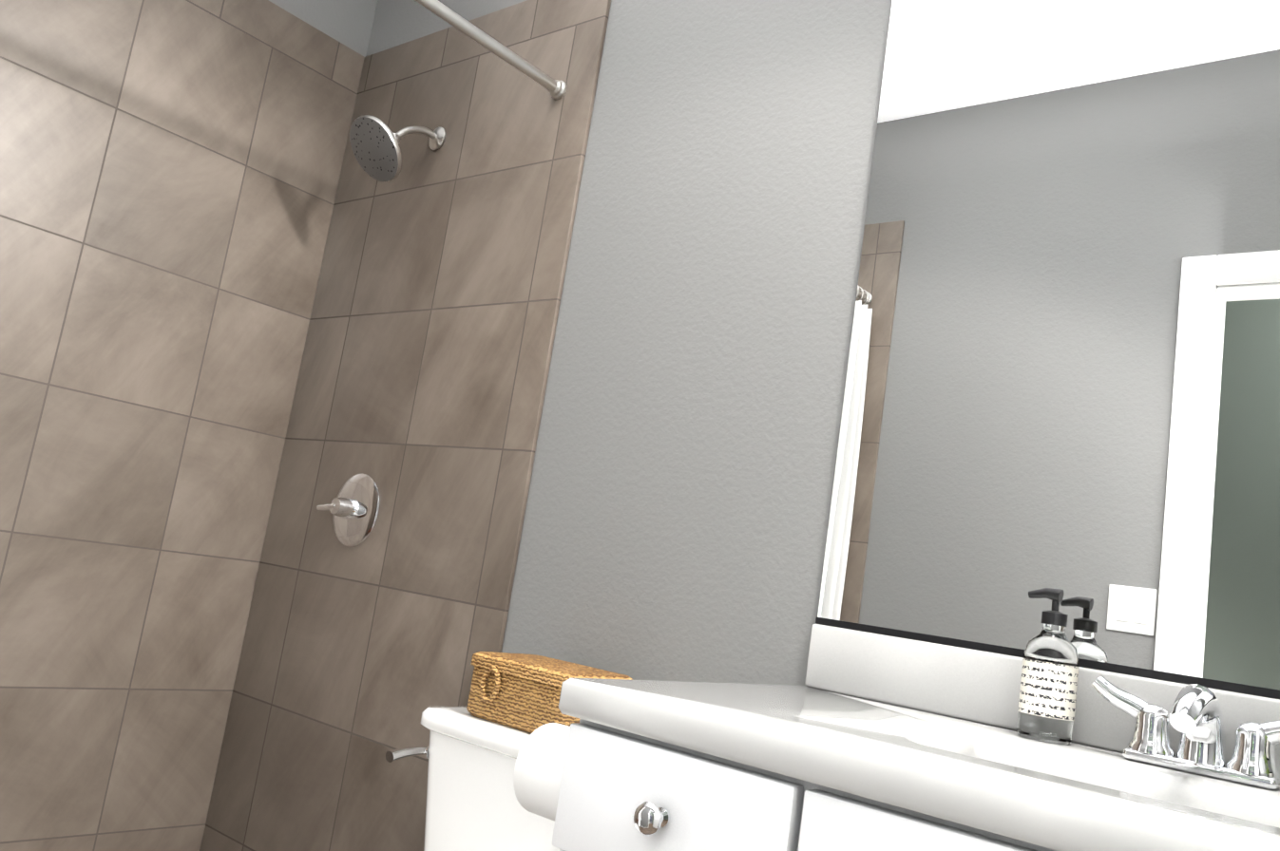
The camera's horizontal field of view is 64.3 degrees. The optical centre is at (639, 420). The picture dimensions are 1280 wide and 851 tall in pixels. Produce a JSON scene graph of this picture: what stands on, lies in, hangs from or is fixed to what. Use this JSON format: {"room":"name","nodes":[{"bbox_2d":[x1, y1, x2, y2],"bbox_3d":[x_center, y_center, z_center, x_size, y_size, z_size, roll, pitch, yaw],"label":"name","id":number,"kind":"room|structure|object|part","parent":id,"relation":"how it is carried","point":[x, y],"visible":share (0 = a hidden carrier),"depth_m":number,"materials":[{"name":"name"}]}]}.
{"room":"bathroom","nodes":[
{"label":"bathroom","id":0,"kind":"room"},
{"bbox_2d":[268,0,377,57],"bbox_3d":[-1.461,-0.194,2.073,0.120,2.955,1.640,1,-12,39],"label":"wall","id":1,"kind":"structure","parent":0,"point":[348,23],"depth_m":2.75,"materials":[{"name":"grey paint"}]},
{"bbox_2d":[0,0,364,850],"bbox_3d":[-1.400,-0.001,2.049,0.012,2.370,1.520,1,-12,39],"label":"wall tile","id":2,"kind":"structure","parent":1,"relation":"attached to","point":[169,173],"depth_m":2.35,"materials":[{"name":"brown tile"}]},
{"bbox_2d":[365,0,1277,699],"bbox_3d":[0.194,0.020,1.824,3.000,2.955,0.120,1,-12,39],"label":"wall","id":3,"kind":"structure","parent":0,"point":[676,519],"depth_m":1.86,"materials":[{"name":"grey paint"}]},
{"bbox_2d":[199,0,611,850],"bbox_3d":[-0.581,0.168,2.328,0.904,2.370,0.012,1,-12,39],"label":"wall tile","id":4,"kind":"structure","parent":3,"relation":"attached to","point":[424,371],"depth_m":2.31,"materials":[{"name":"brown tile"}]},
{"bbox_2d":[316,473,380,547],"bbox_3d":[-0.680,0.203,2.349,0.172,0.172,0.062,1,-12,39],"label":"shower valve","id":5,"kind":"object","parent":4,"relation":"attached to","point":[353,506],"visible":1,"depth_m":2.34,"materials":[{"name":"silver metal"}]},
{"bbox_3d":[-0.721,0.200,2.357,0.078,0.026,0.022,1,-12,39],"label":"lever","id":6,"kind":"part","parent":5,"relation":"part of","materials":[{"name":"silver metal"}]},
{"bbox_2d":[349,114,446,181],"bbox_3d":[-0.572,-0.649,2.399,0.156,0.190,0.220,1,-12,39],"label":"shower head","id":7,"kind":"object","parent":4,"relation":"attached to","point":[374,143],"visible":1,"depth_m":2.35},
{"bbox_3d":[-0.538,-0.680,2.439,0.017,0.069,0.122,1,-12,39],"label":"arm","id":8,"kind":"part","parent":7,"relation":"part of"},
{"bbox_2d":[414,0,566,99],"bbox_3d":[-0.639,-0.886,1.677,0.042,0.042,1.494,1,-12,39],"label":"rail","id":9,"kind":"object","parent":4,"relation":"attached to","point":[557,88],"visible":1,"depth_m":2.08,"materials":[{"name":"silver metal"}]},
{"bbox_2d":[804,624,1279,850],"bbox_3d":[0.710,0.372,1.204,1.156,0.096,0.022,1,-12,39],"label":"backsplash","id":10,"kind":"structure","parent":3,"relation":"attached to","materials":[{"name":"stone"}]},
{"bbox_2d":[815,617,1279,699],"bbox_3d":[0.722,0.321,1.217,1.156,0.010,0.010,1,-12,39],"label":"channel","id":11,"kind":"object","parent":3,"relation":"attached to","point":[1204,682],"visible":1,"depth_m":1.32,"materials":[{"name":"black metal"}]},
{"bbox_2d":[817,0,1279,690],"bbox_3d":[0.803,-0.202,1.302,1.156,1.072,0.006,1,-12,39],"label":"mirror","id":12,"kind":"object","parent":3,"relation":"attached to","point":[1064,365],"visible":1,"depth_m":1.44,"materials":[{"name":"clear glass"}]},
{"bbox_3d":[-0.178,1.209,0.627,1.774,0.150,1.640,1,-12,39],"label":"floor","id":13,"kind":"structure","parent":0,"visible":0},
{"bbox_2d":[385,706,559,850],"bbox_3d":[-0.374,0.842,1.469,0.451,0.770,0.730,1,-12,39],"label":"toilet","id":14,"kind":"object","parent":13,"relation":"on","point":[473,804],"visible":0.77,"depth_m":1.66,"materials":[{"name":"ceramic"}]},
{"bbox_3d":[-0.400,0.579,1.763,0.028,0.026,0.081,1,-12,39],"label":"lever arm","id":15,"kind":"part","parent":14,"relation":"part of"},
{"bbox_3d":[-0.181,0.719,1.685,0.410,0.329,0.210,1,-12,39],"label":"tank","id":16,"kind":"part","parent":14,"relation":"part of","materials":[{"name":"ceramic"}]},
{"bbox_2d":[466,651,633,733],"bbox_3d":[-0.157,0.467,1.725,0.245,0.106,0.174,1,-12,39],"label":"basket","id":17,"kind":"object","parent":14,"relation":"on","point":[521,692],"visible":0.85,"depth_m":1.67,"materials":[{"name":"wicker"}]},
{"bbox_3d":[-0.149,0.427,1.734,0.245,0.024,0.168,1,-12,39],"label":"lid","id":18,"kind":"part","parent":17,"relation":"part of","materials":[{"name":"wicker"}]},
{"bbox_2d":[552,624,1279,850],"bbox_3d":[0.463,0.757,0.924,1.168,1.015,0.584,1,-12,39],"label":"bathroom vanity","id":19,"kind":"object","parent":13,"relation":"on","point":[863,741],"visible":1,"depth_m":1.08,"materials":[{"name":"white wood"}]},
{"bbox_2d":[513,723,570,821],"bbox_3d":[-0.093,0.432,1.243,0.130,0.109,0.109,1,-12,39],"label":"paper roll","id":20,"kind":"object","parent":19,"relation":"attached to","point":[538,771],"visible":0.35,"depth_m":1.21,"materials":[{"name":"white paper"}]},
{"bbox_3d":[0.013,0.403,1.030,0.033,0.033,0.035,1,-12,39],"label":"knob","id":21,"kind":"part","parent":19,"relation":"part of","materials":[{"name":"silver metal"}]},
{"bbox_3d":[0.030,0.410,1.051,0.292,0.133,0.020,1,-12,39],"label":"drawer","id":22,"kind":"part","parent":19,"relation":"part of","materials":[{"name":"white wood"}]},
{"bbox_3d":[0.325,0.417,0.807,0.454,0.133,0.020,1,-12,39],"label":"drawer","id":23,"kind":"part","parent":19,"relation":"part of","materials":[{"name":"white wood"}]},
{"bbox_2d":[1016,588,1078,745],"bbox_3d":[0.520,0.309,1.293,0.068,0.189,0.066,1,-12,39],"label":"soap bottle","id":24,"kind":"object","parent":19,"relation":"on","point":[1048,688],"visible":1,"depth_m":1.26,"materials":[{"name":"clear glass"}]},
{"bbox_2d":[1090,675,1279,790],"bbox_3d":[0.621,0.346,1.139,0.242,0.099,0.146,1,-12,39],"label":"faucet","id":25,"kind":"object","parent":19,"relation":"on","point":[1199,763],"depth_m":1.14,"materials":[{"name":"silver metal"}]}
]}

